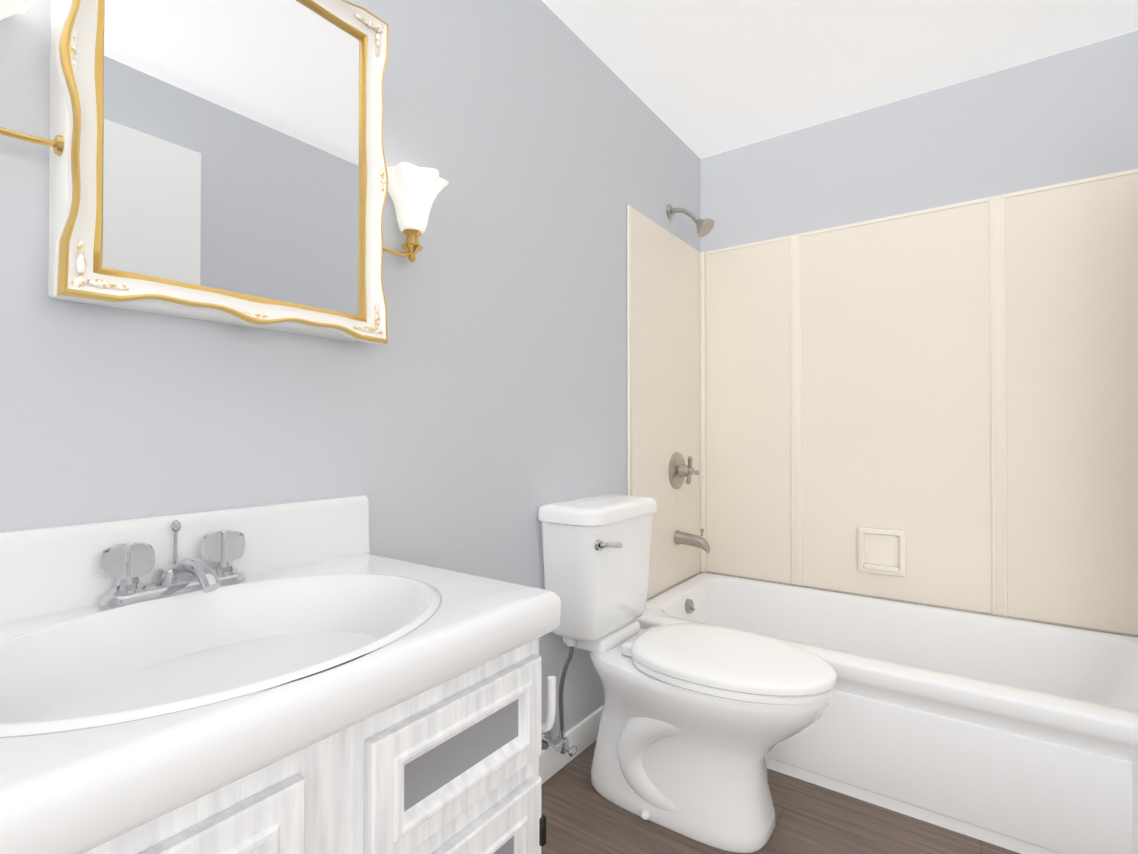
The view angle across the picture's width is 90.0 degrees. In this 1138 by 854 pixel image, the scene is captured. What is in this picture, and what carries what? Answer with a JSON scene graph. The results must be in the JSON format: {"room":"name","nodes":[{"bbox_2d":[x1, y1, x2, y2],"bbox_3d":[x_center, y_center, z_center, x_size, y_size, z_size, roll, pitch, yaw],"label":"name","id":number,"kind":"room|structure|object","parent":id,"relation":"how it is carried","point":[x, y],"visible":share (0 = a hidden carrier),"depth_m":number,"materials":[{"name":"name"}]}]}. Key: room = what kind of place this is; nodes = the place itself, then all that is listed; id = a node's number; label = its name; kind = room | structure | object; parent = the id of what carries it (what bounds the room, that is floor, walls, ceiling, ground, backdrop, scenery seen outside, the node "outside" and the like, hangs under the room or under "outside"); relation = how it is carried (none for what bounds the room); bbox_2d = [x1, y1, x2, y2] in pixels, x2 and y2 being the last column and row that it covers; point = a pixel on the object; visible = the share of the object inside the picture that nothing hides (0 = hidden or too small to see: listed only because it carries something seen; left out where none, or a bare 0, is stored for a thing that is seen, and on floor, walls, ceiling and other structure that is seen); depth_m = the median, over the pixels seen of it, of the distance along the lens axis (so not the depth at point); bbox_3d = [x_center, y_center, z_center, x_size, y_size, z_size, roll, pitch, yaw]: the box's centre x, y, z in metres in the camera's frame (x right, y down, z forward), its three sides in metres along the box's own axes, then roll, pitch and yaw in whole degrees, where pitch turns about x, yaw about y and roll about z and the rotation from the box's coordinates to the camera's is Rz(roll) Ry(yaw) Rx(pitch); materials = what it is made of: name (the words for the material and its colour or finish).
{"room":"bathroom","nodes":[
{"label":"bathroom","id":0,"kind":"room"},
{"bbox_2d":[0,0,700,749],"bbox_3d":[-0.357,-0.122,1.453,0.100,2.400,3.500,0,-1,35],"label":"wall","id":1,"kind":"structure","parent":0,"point":[470,416],"depth_m":1.40,"materials":[{"name":"grey paint"}]},
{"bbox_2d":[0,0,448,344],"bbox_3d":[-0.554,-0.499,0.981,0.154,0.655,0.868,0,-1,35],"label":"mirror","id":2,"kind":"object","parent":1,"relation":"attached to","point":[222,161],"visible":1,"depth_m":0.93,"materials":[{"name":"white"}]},
{"bbox_2d":[539,706,602,784],"bbox_3d":[-0.133,1.034,1.659,0.012,0.092,1.083,0,-1,35],"label":"baseboard","id":3,"kind":"structure","parent":1,"relation":"attached to","point":[582,735],"depth_m":1.86,"materials":[{"name":"white wood"}]},
{"bbox_2d":[541,740,1019,853],"bbox_3d":[0.335,1.123,0.948,1.800,0.100,3.500,0,-1,35],"label":"floor","id":4,"kind":"structure","parent":0,"point":[581,813],"depth_m":1.53,"materials":[{"name":"brown wood"}]},
{"bbox_2d":[0,495,560,853],"bbox_3d":[-0.440,0.608,0.779,0.532,0.928,0.821,0,-1,35],"label":"bathroom vanity","id":5,"kind":"object","parent":4,"relation":"on","point":[309,677],"visible":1,"depth_m":0.75,"materials":[{"name":"paint"}]},
{"bbox_2d":[99,520,245,609],"bbox_3d":[-0.578,0.205,0.871,0.158,0.114,0.199,0,-1,35],"label":"faucet","id":6,"kind":"object","parent":5,"relation":"on","point":[144,564],"depth_m":0.88,"materials":[{"name":"silver metal"}]},
{"bbox_2d":[538,494,836,852],"bbox_3d":[0.335,0.655,1.634,0.796,0.849,0.430,0,-1,35],"label":"toilet","id":7,"kind":"object","parent":4,"relation":"on","point":[698,722],"visible":0.96,"depth_m":1.54,"materials":[{"name":"white ceramic"}]},
{"bbox_2d":[635,572,1137,853],"bbox_3d":[1.060,0.888,1.967,1.596,0.390,0.798,0,-1,35],"label":"bathtub","id":8,"kind":"object","parent":4,"relation":"on","point":[1017,736],"visible":0.69,"depth_m":1.61,"materials":[{"name":"white ceramic"}]},
{"bbox_2d":[627,168,1137,636],"bbox_3d":[1.081,-0.143,2.007,1.596,1.671,0.724,0,-1,35],"label":"shower surround","id":9,"kind":"object","parent":8,"relation":"on","point":[936,407],"visible":1,"depth_m":2.24,"materials":[{"name":"beige plastic"}]},
{"bbox_2d":[669,452,699,488],"bbox_3d":[0.511,0.193,2.496,0.082,0.164,0.164,0,-1,35],"label":"handle","id":10,"kind":"object","parent":9,"relation":"in","point":[678,469],"depth_m":2.48,"materials":[{"name":"silver metal"}]},
{"bbox_2d":[674,528,709,553],"bbox_3d":[0.536,0.490,2.474,0.146,0.106,0.062,0,-1,35],"label":"spout","id":11,"kind":"object","parent":9,"relation":"in","point":[680,537],"depth_m":2.47,"materials":[{"name":"silver metal"}]},
{"bbox_2d":[542,0,1137,158],"bbox_3d":[0.335,-1.377,0.972,1.800,0.100,3.500,0,-1,35],"label":"ceiling","id":12,"kind":"structure","parent":0,"point":[700,79],"depth_m":1.98,"materials":[{"name":"white paint"}]},
{"bbox_2d":[700,30,1137,251],"bbox_3d":[1.322,-0.114,2.344,1.600,2.400,0.100,0,-1,35],"label":"wall","id":13,"kind":"structure","parent":0,"point":[1067,116],"depth_m":2.21,"materials":[{"name":"grey paint"}]}
]}

